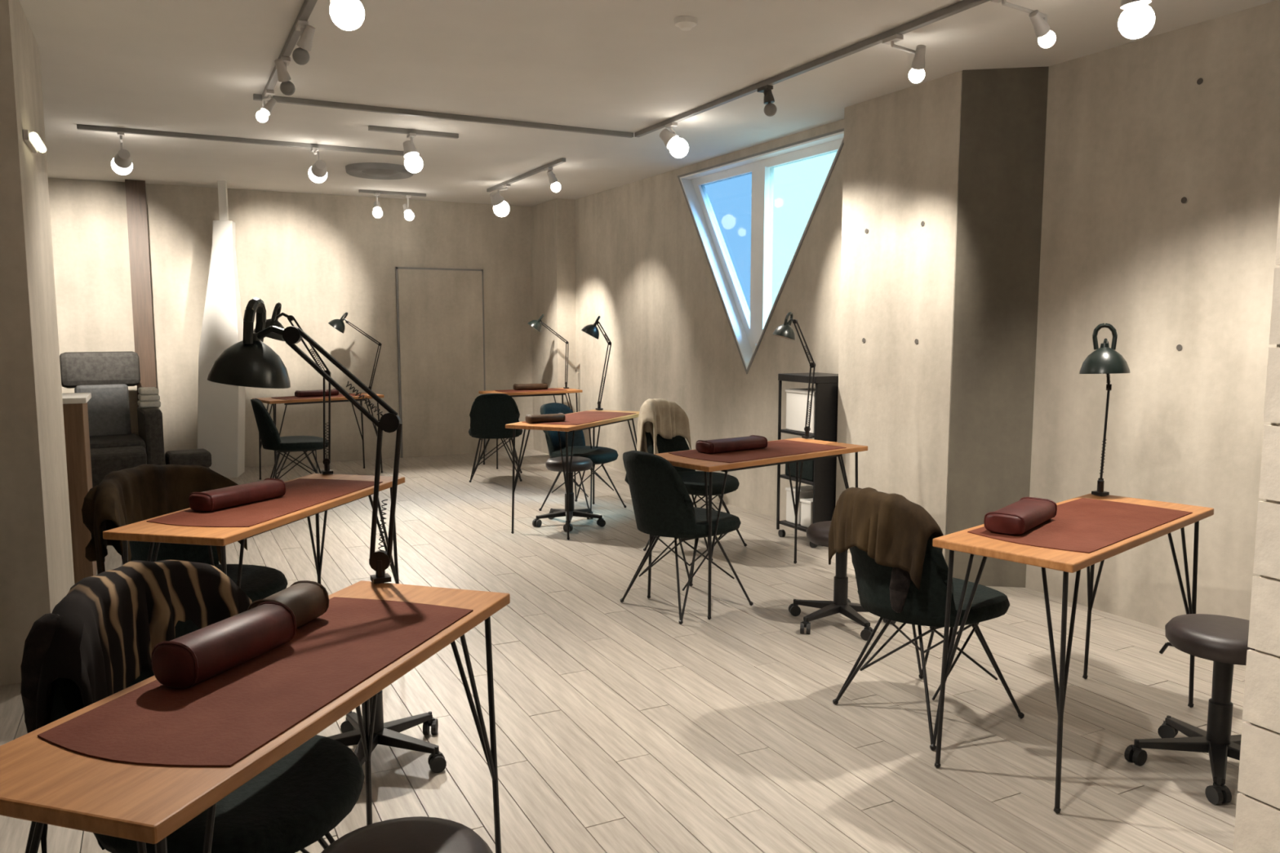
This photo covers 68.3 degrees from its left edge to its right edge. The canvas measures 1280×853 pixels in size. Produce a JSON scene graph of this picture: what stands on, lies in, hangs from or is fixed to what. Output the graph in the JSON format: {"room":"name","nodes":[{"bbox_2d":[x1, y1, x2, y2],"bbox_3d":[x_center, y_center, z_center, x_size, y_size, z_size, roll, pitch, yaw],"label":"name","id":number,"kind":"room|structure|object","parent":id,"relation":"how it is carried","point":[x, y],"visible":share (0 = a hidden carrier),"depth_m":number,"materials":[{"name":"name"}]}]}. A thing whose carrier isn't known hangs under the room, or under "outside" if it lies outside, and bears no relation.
{"room":"nail salon","nodes":[
{"label":"nail salon","id":0,"kind":"room"},
{"bbox_2d":[0,0,74,685],"bbox_3d":[-3.062,-0.366,3.866,1.070,2.700,1.100,-3,7,-27],"label":"wall pillar","id":1,"kind":"structure","parent":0,"point":[37,574],"depth_m":3.68,"materials":[{"name":"concrete"}]},
{"bbox_2d":[22,128,46,152],"bbox_3d":[-2.460,-1.157,3.836,0.051,0.040,0.330,-3,7,-27],"label":"wall lamp","id":2,"kind":"object","parent":1,"relation":"attached to","point":[33,140],"visible":1,"depth_m":3.76,"materials":[{"name":"white glass"}]},
{"bbox_2d":[48,177,533,467],"bbox_3d":[-3.572,-0.971,9.494,6.300,2.700,0.250,-3,7,-27],"label":"wall","id":3,"kind":"structure","parent":0,"point":[322,257],"depth_m":9.41,"materials":[{"name":"concrete"}]},
{"bbox_2d":[124,179,157,408],"bbox_3d":[-4.593,-0.888,8.726,0.160,2.700,0.200,-3,7,-27],"label":"trim","id":4,"kind":"structure","parent":3,"relation":"attached to","point":[135,192],"depth_m":8.59,"materials":[{"name":"brown wood"}]},
{"bbox_2d":[395,266,486,457],"bbox_3d":[-2.117,-0.685,10.110,0.940,2.000,0.035,-3,7,-27],"label":"door","id":5,"kind":"structure","parent":3,"relation":"in","point":[441,334],"depth_m":10.08,"materials":[{"name":"wood"}]},
{"bbox_2d":[530,198,576,454],"bbox_3d":[-0.926,-1.055,10.277,0.250,2.700,0.750,-3,7,-27],"label":"wall","id":6,"kind":"structure","parent":0,"point":[553,240],"depth_m":9.99,"materials":[{"name":"concrete"}]},
{"bbox_2d":[0,448,1249,852],"bbox_3d":[-0.950,0.971,4.528,6.300,0.101,11.900,-3,7,-27],"label":"floor","id":7,"kind":"structure","parent":0,"point":[626,726],"depth_m":3.52,"materials":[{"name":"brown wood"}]},
{"bbox_2d":[62,392,97,584],"bbox_3d":[-3.221,0.359,4.935,0.640,1.030,0.400,-3,7,-27],"label":"cabinet","id":8,"kind":"object","parent":7,"relation":"on","point":[75,410],"depth_m":4.89,"materials":[{"name":"brown wood"}]},
{"bbox_2d":[62,392,91,404],"bbox_3d":[-3.221,-0.138,4.881,0.640,0.030,0.400,-3,7,-27],"label":"countertop","id":9,"kind":"structure","parent":8,"relation":"on","point":[76,397],"depth_m":4.87,"materials":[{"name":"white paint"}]},
{"bbox_2d":[59,351,164,487],"bbox_3d":[-4.424,-0.025,7.843,0.780,1.173,1.005,-4,7,-33],"label":"armchair","id":10,"kind":"object","parent":7,"relation":"on","point":[108,375],"visible":0.54,"depth_m":8.00,"materials":[{"name":"grey fabric"}]},
{"bbox_2d":[137,386,160,408],"bbox_3d":[-4.221,-0.252,8.105,0.160,0.163,0.240,-4,7,-33],"label":"towel","id":11,"kind":"object","parent":10,"relation":"on","point":[148,397],"visible":1,"depth_m":8.01,"materials":[{"name":"beige fabric"}]},
{"bbox_2d":[164,448,211,468],"bbox_3d":[-3.962,0.366,8.281,0.340,0.300,0.300,-4,7,-33],"label":"footstool","id":12,"kind":"object","parent":7,"relation":"on","point":[202,457],"visible":0.36,"depth_m":8.17,"materials":[{"name":"grey fabric"}]},
{"bbox_2d":[111,520,287,602],"bbox_3d":[-1.634,0.625,3.523,0.594,0.803,0.494,2,6,15],"label":"shell chair","id":13,"kind":"object","parent":7,"relation":"on","point":[257,582],"visible":0.21,"depth_m":3.59,"materials":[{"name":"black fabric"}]},
{"bbox_2d":[81,464,247,573],"bbox_3d":[-1.820,0.373,3.546,0.322,0.444,0.656,2,6,15],"label":"blanket","id":14,"kind":"object","parent":13,"relation":"on","point":[126,496],"visible":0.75,"depth_m":3.50,"materials":[{"name":"brown fabric"}]},
{"bbox_2d":[49,619,364,852],"bbox_3d":[-0.893,0.790,1.991,0.594,0.803,0.494,2,6,16],"label":"shell chair","id":15,"kind":"object","parent":7,"relation":"on","point":[295,802],"visible":0.29,"depth_m":1.87,"materials":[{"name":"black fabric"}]},
{"bbox_2d":[20,560,252,852],"bbox_3d":[-1.106,0.559,2.063,0.263,0.501,0.530,2,6,16],"label":"blanket","id":16,"kind":"object","parent":15,"relation":"hanging from","point":[100,637],"visible":0.56,"depth_m":1.99,"materials":[{"name":"black fabric"}]},
{"bbox_2d":[197,180,245,478],"bbox_3d":[-3.888,-0.884,8.684,0.408,2.700,0.350,-1,6,-13],"label":"column","id":17,"kind":"structure","parent":7,"relation":"on","point":[220,406],"depth_m":8.57,"materials":[{"name":"white paint"}]},
{"bbox_2d":[102,473,404,587],"bbox_3d":[-1.368,0.645,3.592,0.440,0.748,1.219,1,6,13],"label":"table","id":18,"kind":"object","parent":7,"relation":"on","point":[314,494],"visible":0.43,"depth_m":3.29,"materials":[{"name":"brown wood"}]},
{"bbox_2d":[188,478,285,511],"bbox_3d":[-1.470,0.249,3.459,0.117,0.069,0.360,3,7,25],"label":"cushion","id":19,"kind":"object","parent":18,"relation":"on","point":[268,488],"visible":1,"depth_m":3.40,"materials":[{"name":"red leather"}]},
{"bbox_2d":[253,302,333,474],"bbox_3d":[-1.517,-0.167,4.143,0.322,0.749,0.140,-1,6,-12],"label":"desk lamp","id":20,"kind":"object","parent":18,"relation":"on","point":[276,314],"visible":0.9,"depth_m":4.10,"materials":[{"name":"black metal"}]},
{"bbox_2d":[0,580,510,852],"bbox_3d":[-0.679,0.830,1.876,0.420,0.748,1.133,2,6,16],"label":"table","id":21,"kind":"object","parent":7,"relation":"on","point":[139,762],"visible":0.98,"depth_m":1.58,"materials":[{"name":"brown wood"}]},
{"bbox_2d":[151,601,296,688],"bbox_3d":[-0.793,0.416,1.816,0.107,0.088,0.280,2,7,19],"label":"cushion","id":22,"kind":"object","parent":21,"relation":"on","point":[188,660],"visible":1,"depth_m":1.75,"materials":[{"name":"red leather"}]},
{"bbox_2d":[247,580,328,629],"bbox_3d":[-0.758,0.394,2.039,0.103,0.084,0.160,1,6,12],"label":"cushion","id":23,"kind":"object","parent":21,"relation":"on","point":[308,601],"visible":0.59,"depth_m":2.04,"materials":[{"name":"brown leather"}]},
{"bbox_2d":[207,297,402,583],"bbox_3d":[-0.844,0.040,2.353,0.469,0.720,0.193,1,6,12],"label":"desk lamp","id":24,"kind":"object","parent":21,"relation":"on","point":[250,362],"visible":1,"depth_m":2.35,"materials":[{"name":"black metal"}]},
{"bbox_2d":[250,398,328,479],"bbox_3d":[-2.891,0.163,7.818,0.594,0.803,0.494,-2,7,-22],"label":"shell chair","id":25,"kind":"object","parent":7,"relation":"on","point":[270,437],"visible":0.86,"depth_m":7.64,"materials":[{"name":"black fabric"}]},
{"bbox_2d":[252,392,384,479],"bbox_3d":[-2.951,0.093,8.728,1.077,0.748,0.420,-6,8,-42],"label":"table","id":26,"kind":"object","parent":7,"relation":"on","point":[291,400],"visible":0.72,"depth_m":8.54,"materials":[{"name":"brown wood"}]},
{"bbox_2d":[294,388,338,397],"bbox_3d":[-2.972,-0.309,8.679,0.380,0.061,0.127,-6,8,-42],"label":"cushion","id":27,"kind":"object","parent":26,"relation":"on","point":[334,392],"visible":0.94,"depth_m":8.61,"materials":[{"name":"red leather"}]},
{"bbox_2d":[328,311,382,390],"bbox_3d":[-2.727,-0.702,9.001,0.486,0.774,0.168,1,6,5],"label":"desk lamp","id":28,"kind":"object","parent":26,"relation":"on","point":[338,324],"visible":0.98,"depth_m":9.00,"materials":[{"name":"black metal"}]},
{"bbox_2d":[327,690,446,773],"bbox_3d":[-0.876,0.843,3.056,0.511,0.470,0.488,-4,8,-35],"label":"stool","id":29,"kind":"object","parent":7,"relation":"on","point":[387,734],"visible":0.44,"depth_m":3.02,"materials":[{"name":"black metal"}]},
{"bbox_2d":[321,816,493,852],"bbox_3d":[-0.439,0.989,1.703,0.511,0.470,0.488,-6,9,-44],"label":"stool","id":30,"kind":"object","parent":7,"relation":"on","point":[420,834],"visible":1,"depth_m":1.72,"materials":[{"name":"black leather"}]},
{"bbox_2d":[468,393,522,482],"bbox_3d":[-1.318,0.078,8.608,0.494,0.803,0.594,-1,6,-7],"label":"shell chair","id":31,"kind":"object","parent":7,"relation":"on","point":[490,413],"visible":0.94,"depth_m":8.38,"materials":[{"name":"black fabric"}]},
{"bbox_2d":[478,387,582,469],"bbox_3d":[-1.098,0.005,9.540,0.962,0.748,0.400,-4,7,-30],"label":"table","id":32,"kind":"object","parent":7,"relation":"on","point":[556,391],"visible":0.41,"depth_m":9.43,"materials":[{"name":"brown wood"}]},
{"bbox_2d":[513,382,547,390],"bbox_3d":[-1.107,-0.404,9.549,0.340,0.065,0.127,-3,7,-27],"label":"cushion","id":33,"kind":"object","parent":32,"relation":"on","point":[520,386],"visible":1,"depth_m":9.50,"materials":[{"name":"brown leather"}]},
{"bbox_2d":[527,314,568,388],"bbox_3d":[-0.945,-0.770,9.676,0.420,0.765,0.158,0,6,5],"label":"desk lamp","id":34,"kind":"object","parent":32,"relation":"on","point":[535,324],"visible":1,"depth_m":9.69,"materials":[{"name":"black metal"}]},
{"bbox_2d":[532,456,605,532],"bbox_3d":[-0.511,0.456,6.655,0.511,0.470,0.488,-5,8,-38],"label":"stool","id":35,"kind":"object","parent":7,"relation":"on","point":[579,464],"visible":0.92,"depth_m":6.58,"materials":[{"name":"black leather"}]},
{"bbox_2d":[505,409,639,540],"bbox_3d":[-0.417,0.306,6.745,0.480,0.748,1.226,3,7,25],"label":"table","id":36,"kind":"object","parent":7,"relation":"on","point":[585,420],"visible":0.73,"depth_m":6.33,"materials":[{"name":"brown wood"}]},
{"bbox_2d":[525,413,565,422],"bbox_3d":[-0.639,-0.058,6.374,0.260,0.055,0.107,-3,7,-30],"label":"cushion","id":37,"kind":"object","parent":36,"relation":"on","point":[561,416],"visible":1,"depth_m":6.33,"materials":[{"name":"brown leather"}]},
{"bbox_2d":[581,315,611,409],"bbox_3d":[-0.345,-0.490,7.263,0.223,0.723,0.153,-3,7,-27],"label":"desk lamp","id":38,"kind":"object","parent":36,"relation":"on","point":[592,330],"visible":1,"depth_m":7.22,"materials":[{"name":"black metal"}]},
{"bbox_2d":[538,402,626,511],"bbox_3d":[-0.463,0.233,7.170,0.594,0.803,0.494,4,7,33],"label":"shell chair","id":39,"kind":"object","parent":7,"relation":"on","point":[602,455],"visible":0.66,"depth_m":7.18,"materials":[{"name":"green fabric"}]},
{"bbox_2d":[619,450,753,624],"bbox_3d":[0.206,0.500,4.689,0.594,0.803,0.494,-5,8,-39],"label":"shell chair","id":40,"kind":"object","parent":7,"relation":"on","point":[663,506],"visible":0.94,"depth_m":4.48,"materials":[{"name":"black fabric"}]},
{"bbox_2d":[643,431,746,560],"bbox_3d":[0.320,0.369,5.905,0.594,0.803,0.494,4,7,33],"label":"shell chair","id":41,"kind":"object","parent":7,"relation":"on","point":[693,480],"visible":0.39,"depth_m":5.89,"materials":[{"name":"black plastic"}]},
{"bbox_2d":[636,398,691,453],"bbox_3d":[0.119,0.097,6.008,0.244,0.550,0.465,4,7,33],"label":"coat","id":42,"kind":"object","parent":41,"relation":"hanging from","point":[666,419],"visible":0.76,"depth_m":6.00,"materials":[{"name":"beige fabric"}]},
{"bbox_2d":[647,437,867,619],"bbox_3d":[0.623,0.495,4.991,1.195,0.748,0.500,-5,8,-39],"label":"table","id":43,"kind":"object","parent":7,"relation":"on","point":[776,452],"visible":0.77,"depth_m":4.79,"materials":[{"name":"brown wood"}]},
{"bbox_2d":[695,435,767,453],"bbox_3d":[0.482,0.092,4.935,0.400,0.065,0.147,-5,8,-36],"label":"cushion","id":44,"kind":"object","parent":43,"relation":"on","point":[752,442],"visible":1,"depth_m":4.86,"materials":[{"name":"red leather"}]},
{"bbox_2d":[772,311,815,438],"bbox_3d":[0.879,-0.296,5.447,0.242,0.727,0.134,3,7,28],"label":"desk lamp","id":45,"kind":"object","parent":43,"relation":"on","point":[784,331],"visible":1,"depth_m":5.43,"materials":[{"name":"black metal"}]},
{"bbox_2d":[776,372,838,547],"bbox_3d":[1.135,0.205,6.112,0.320,1.085,0.400,-3,7,-27],"label":"storage cart","id":46,"kind":"object","parent":7,"relation":"on","point":[826,396],"visible":0.55,"depth_m":5.91,"materials":[{"name":"black metal"}]},
{"bbox_2d":[778,520,807,532],"bbox_3d":[1.135,0.645,6.159,0.300,0.020,0.360,-3,7,-27],"label":"shelf","id":47,"kind":"object","parent":46,"relation":"attached to","point":[784,522],"depth_m":6.14,"materials":[{"name":"black metal"}]},
{"bbox_2d":[779,474,813,485],"bbox_3d":[1.135,0.337,6.126,0.300,0.020,0.360,-3,7,-27],"label":"shelf","id":48,"kind":"object","parent":46,"relation":"attached to","point":[783,476],"depth_m":6.07,"materials":[{"name":"black metal"}]},
{"bbox_2d":[780,429,814,438],"bbox_3d":[1.135,0.038,6.094,0.300,0.020,0.360,-3,7,-27],"label":"shelf","id":49,"kind":"object","parent":46,"relation":"attached to","point":[801,433],"depth_m":6.05,"materials":[{"name":"black metal"}]},
{"bbox_2d":[785,484,813,524],"bbox_3d":[1.089,0.515,6.213,0.228,0.226,0.138,-3,7,-27],"label":"storage box","id":50,"kind":"object","parent":46,"relation":"on","point":[806,491],"visible":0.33,"depth_m":6.16,"materials":[{"name":"white paint"}]},
{"bbox_2d":[785,459,813,481],"bbox_3d":[1.126,0.224,6.110,0.248,0.206,0.308,-3,7,-27],"label":"storage box","id":51,"kind":"object","parent":46,"relation":"on","point":[807,473],"visible":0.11,"depth_m":6.00,"materials":[{"name":"green fabric"}]},
{"bbox_2d":[785,387,815,434],"bbox_3d":[1.126,-0.104,6.074,0.248,0.266,0.308,-3,7,-27],"label":"storage box","id":52,"kind":"object","parent":46,"relation":"on","point":[796,398],"visible":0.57,"depth_m":6.03,"materials":[{"name":"white paint"}]},
{"bbox_2d":[800,497,813,528],"bbox_3d":[1.158,0.554,6.082,0.228,0.176,0.118,-3,7,-27],"label":"storage box","id":53,"kind":"object","parent":46,"relation":"on","point":[806,504],"visible":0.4,"depth_m":6.03,"materials":[{"name":"white paint"}]},
{"bbox_2d":[777,372,838,383],"bbox_3d":[1.135,-0.312,6.056,0.320,0.045,0.400,-3,7,-27],"label":"shelf","id":54,"kind":"object","parent":46,"relation":"attached to","point":[820,378],"depth_m":5.95,"materials":[{"name":"black metal"}]},
{"bbox_2d":[788,520,896,640],"bbox_3d":[0.923,0.695,4.433,0.488,0.470,0.511,4,7,34],"label":"stool","id":55,"kind":"object","parent":7,"relation":"on","point":[817,533],"visible":0.73,"depth_m":4.39,"materials":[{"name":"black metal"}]},
{"bbox_2d":[832,534,1024,750],"bbox_3d":[1.014,0.641,3.373,0.594,0.803,0.494,-4,7,-33],"label":"shell chair","id":56,"kind":"object","parent":7,"relation":"on","point":[924,606],"visible":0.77,"depth_m":3.22,"materials":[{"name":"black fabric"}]},
{"bbox_2d":[828,487,943,613],"bbox_3d":[0.807,0.407,3.212,0.203,0.406,0.427,-4,7,-33],"label":"blanket","id":57,"kind":"object","parent":56,"relation":"on","point":[894,531],"visible":0.94,"depth_m":3.09,"materials":[{"name":"brown fabric"}]},
{"bbox_2d":[932,493,1213,813],"bbox_3d":[1.485,0.689,3.192,1.187,0.748,0.430,-6,8,-42],"label":"table","id":58,"kind":"object","parent":7,"relation":"on","point":[1086,531],"visible":0.84,"depth_m":2.94,"materials":[{"name":"brown wood"}]},
{"bbox_2d":[983,497,1057,535],"bbox_3d":[1.246,0.290,3.079,0.127,0.069,0.360,5,8,39],"label":"cushion","id":59,"kind":"object","parent":58,"relation":"on","point":[1020,517],"visible":1,"depth_m":2.98,"materials":[{"name":"brown leather"}]},
{"bbox_2d":[1079,323,1130,496],"bbox_3d":[1.760,-0.062,3.588,0.174,0.660,0.175,-1,6,-7],"label":"desk lamp","id":60,"kind":"object","parent":58,"relation":"on","point":[1106,360],"visible":1,"depth_m":3.54,"materials":[{"name":"black metal"}]},
{"bbox_2d":[1124,613,1254,804],"bbox_3d":[1.797,0.853,2.961,0.488,0.470,0.511,1,6,11],"label":"stool","id":61,"kind":"object","parent":7,"relation":"on","point":[1223,640],"visible":0.85,"depth_m":2.93,"materials":[{"name":"black leather"}]},
{"bbox_2d":[18,0,1275,206],"bbox_3d":[-0.950,-1.838,4.226,6.300,0.150,11.900,-3,7,-27],"label":"ceiling","id":62,"kind":"structure","parent":0,"point":[182,66],"depth_m":4.88,"materials":[{"name":"paint"}]},
{"bbox_2d":[76,124,404,155],"bbox_3d":[-2.690,-2.007,6.646,2.200,0.030,0.034,-3,7,-27],"label":"track","id":63,"kind":"object","parent":62,"relation":"attached to","point":[79,126],"visible":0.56,"depth_m":6.57,"materials":[{"name":"grey metal"}]},
{"bbox_2d":[111,131,133,174],"bbox_3d":[-3.476,-1.825,6.319,0.129,0.260,0.221,-3,7,-27],"label":"track spotlight","id":64,"kind":"object","parent":63,"relation":"attached to","point":[122,162],"visible":1,"depth_m":6.28,"materials":[{"name":"white"}]},
{"bbox_2d":[308,146,327,182],"bbox_3d":[-2.303,-1.872,6.737,0.130,0.257,0.306,-3,7,-27],"label":"track spotlight","id":65,"kind":"object","parent":63,"relation":"attached to","point":[317,173],"visible":1,"depth_m":6.68,"materials":[{"name":"white metal"}]},
{"bbox_2d":[262,0,317,99],"bbox_3d":[-0.973,-1.626,3.097,0.034,0.030,5.080,-3,7,-27],"label":"track","id":66,"kind":"object","parent":62,"relation":"attached to","point":[308,6],"visible":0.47,"depth_m":4.23,"materials":[{"name":"grey metal"}]},
{"bbox_2d":[255,88,276,122],"bbox_3d":[-2.043,-1.746,5.158,0.114,0.170,0.096,-3,7,-27],"label":"track spotlight","id":67,"kind":"object","parent":66,"relation":"attached to","point":[262,116],"visible":1,"depth_m":5.14,"materials":[{"name":"white"}]},
{"bbox_2d":[274,56,295,95],"bbox_3d":[-1.701,-1.679,4.524,0.074,0.166,0.117,-1,6,-5],"label":"track spotlight","id":68,"kind":"object","parent":66,"relation":"attached to","point":[287,87],"visible":1,"depth_m":4.50,"materials":[{"name":"white metal"}]},
{"bbox_2d":[292,19,315,65],"bbox_3d":[-1.425,-1.622,3.992,0.070,0.166,0.121,-6,8,-43],"label":"track spotlight","id":69,"kind":"object","parent":66,"relation":"attached to","point":[300,55],"visible":1,"depth_m":3.98,"materials":[{"name":"white metal"}]},
{"bbox_2d":[329,0,364,30],"bbox_3d":[-1.012,-1.492,3.239,0.115,0.263,0.165,-3,7,-27],"label":"track spotlight","id":70,"kind":"object","parent":66,"relation":"attached to","point":[347,15],"visible":1,"depth_m":3.19,"materials":[{"name":"white glass"}]},
{"bbox_2d":[345,162,413,179],"bbox_3d":[-2.167,-2.122,7.861,0.550,0.062,0.550,-3,7,-27],"label":"ceiling vent","id":71,"kind":"object","parent":62,"relation":"in","point":[377,171],"visible":0.98,"depth_m":7.74,"materials":[{"name":"grey metal"}]},
{"bbox_2d":[358,189,426,196],"bbox_3d":[-2.420,-2.286,9.238,0.650,0.030,0.034,-3,7,-27],"label":"track","id":72,"kind":"object","parent":62,"relation":"attached to","point":[364,191],"visible":1,"depth_m":9.22,"materials":[{"name":"grey metal"}]},
{"bbox_2d":[372,193,382,217],"bbox_3d":[-2.564,-2.147,9.188,0.095,0.235,0.156,-3,7,-27],"label":"track spotlight","id":73,"kind":"object","parent":72,"relation":"attached to","point":[377,212],"visible":1,"depth_m":9.15,"materials":[{"name":"white"}]},
{"bbox_2d":[403,195,413,220],"bbox_3d":[-2.291,-2.157,9.327,0.095,0.245,0.156,-3,7,-27],"label":"track spotlight","id":74,"kind":"object","parent":72,"relation":"attached to","point":[409,215],"visible":1,"depth_m":9.29,"materials":[{"name":"white"}]},
{"bbox_2d":[368,124,458,138],"bbox_3d":[-1.512,-1.972,6.316,0.600,0.030,0.034,-3,7,-27],"label":"track","id":75,"kind":"object","parent":62,"relation":"attached to","point":[374,128],"visible":1,"depth_m":6.30,"materials":[{"name":"grey metal"}]},
{"bbox_2d":[403,133,422,173],"bbox_3d":[-1.521,-1.829,6.321,0.122,0.254,0.142,-3,7,-27],"label":"track spotlight","id":76,"kind":"object","parent":75,"relation":"attached to","point":[413,162],"visible":1,"depth_m":6.29,"materials":[{"name":"white glass"}]},
{"bbox_2d":[253,93,633,137],"bbox_3d":[-1.119,-1.925,5.879,2.400,0.030,0.034,-3,7,-27],"label":"track","id":77,"kind":"object","parent":62,"relation":"attached to","point":[255,96],"visible":1,"depth_m":5.81,"materials":[{"name":"grey metal"}]},
{"bbox_2d":[486,157,565,191],"bbox_3d":[-1.025,-2.176,8.214,0.034,0.030,1.900,-3,7,-27],"label":"track","id":78,"kind":"object","parent":62,"relation":"attached to","point":[562,160],"visible":1,"depth_m":8.06,"materials":[{"name":"grey metal"}]},
{"bbox_2d":[489,183,510,217],"bbox_3d":[-1.282,-2.053,8.571,0.197,0.288,0.160,-3,7,-27],"label":"track spotlight","id":79,"kind":"object","parent":78,"relation":"attached to","point":[500,208],"visible":1,"depth_m":8.53,"materials":[{"name":"white"}]},
{"bbox_2d":[544,167,560,192],"bbox_3d":[-0.706,-2.010,7.697,0.128,0.188,0.092,-3,7,-27],"label":"track spotlight","id":80,"kind":"object","parent":78,"relation":"attached to","point":[555,186],"visible":1,"depth_m":7.67,"materials":[{"name":"white"}]},
{"bbox_2d":[674,15,697,31],"bbox_3d":[0.196,-1.722,4.035,0.100,0.040,0.100,-3,7,-27],"label":"smoke detector","id":81,"kind":"object","parent":62,"relation":"attached to","point":[685,23],"visible":1,"depth_m":4.01,"materials":[{"name":"white paint"}]},
{"bbox_2d":[634,0,990,137],"bbox_3d":[1.221,-1.721,3.985,0.034,0.030,5.480,-3,7,-27],"label":"track","id":82,"kind":"object","parent":62,"relation":"attached to","point":[963,5],"visible":1,"depth_m":4.56,"materials":[{"name":"grey metal"}]},
{"bbox_2d":[659,122,688,158],"bbox_3d":[0.213,-1.814,5.994,0.193,0.212,0.121,2,6,14],"label":"track spotlight","id":83,"kind":"object","parent":82,"relation":"attached to","point":[678,147],"visible":1,"depth_m":5.96,"materials":[{"name":"white glass"}]},
{"bbox_2d":[757,84,777,116],"bbox_3d":[0.693,-1.757,5.076,0.088,0.169,0.090,-3,7,-27],"label":"track spotlight","id":84,"kind":"object","parent":82,"relation":"attached to","point":[770,108],"visible":0.98,"depth_m":5.06,"materials":[{"name":"black metal"}]},
{"bbox_2d":[882,33,925,83],"bbox_3d":[1.204,-1.642,4.220,0.215,0.175,0.125,-3,7,-27],"label":"track spotlight","id":85,"kind":"object","parent":82,"relation":"attached to","point":[916,75],"visible":1,"depth_m":4.21,"materials":[{"name":"white metal"}]},
{"bbox_2d":[991,0,1056,48],"bbox_3d":[1.520,-1.590,3.701,0.304,0.168,0.090,-3,7,-27],"label":"track spotlight","id":86,"kind":"object","parent":82,"relation":"attached to","point":[1046,38],"visible":1,"depth_m":3.71,"materials":[{"name":"white"}]},
{"bbox_2d":[1117,0,1155,39],"bbox_3d":[1.693,-1.492,3.268,0.212,0.270,0.116,-3,7,-27],"label":"track spotlight","id":87,"kind":"object","parent":82,"relation":"attached to","point":[1137,19],"visible":1,"depth_m":3.26,"materials":[{"name":"white glass"}]},
{"bbox_2d":[574,119,844,520],"bbox_3d":[0.265,-0.844,8.314,0.160,2.700,5.850,-3,7,-27],"label":"wall","id":88,"kind":"structure","parent":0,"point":[642,266],"depth_m":7.90,"materials":[{"name":"concrete"}]},
{"bbox_2d":[677,128,844,373],"bbox_3d":[0.888,-1.195,7.031,0.163,1.609,2.221,-3,7,-27],"label":"window","id":89,"kind":"structure","parent":88,"relation":"attached to","point":[730,203],"depth_m":7.24,"materials":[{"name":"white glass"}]},
{"bbox_2d":[835,71,962,559],"bbox_3d":[1.655,-0.527,5.369,0.353,2.700,1.190,-3,7,-27],"label":"wall pier","id":90,"kind":"object","parent":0,"point":[901,147],"visible":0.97,"depth_m":5.33,"materials":[{"name":"concrete"}]},
{"bbox_2d":[1025,0,1279,629],"bbox_3d":[3.087,-0.287,3.132,0.203,2.700,6.000,-3,7,-27],"label":"wall","id":91,"kind":"structure","parent":0,"point":[1162,180],"depth_m":4.28,"materials":[{"name":"concrete"}]},
{"bbox_2d":[945,66,1048,587],"bbox_3d":[1.868,-0.483,4.953,0.430,2.700,0.021,1,6,9],"label":"wall pier","id":92,"kind":"structure","parent":91,"relation":"attached to","point":[1003,111],"depth_m":4.92,"materials":[{"name":"concrete"}]},
{"bbox_2d":[1232,198,1279,852],"bbox_3d":[2.286,-0.060,1.027,0.193,2.700,2.956,-3,7,-27],"label":"wall","id":93,"kind":"structure","parent":0,"point":[1257,818],"depth_m":2.33,"materials":[{"name":"beige wood"}]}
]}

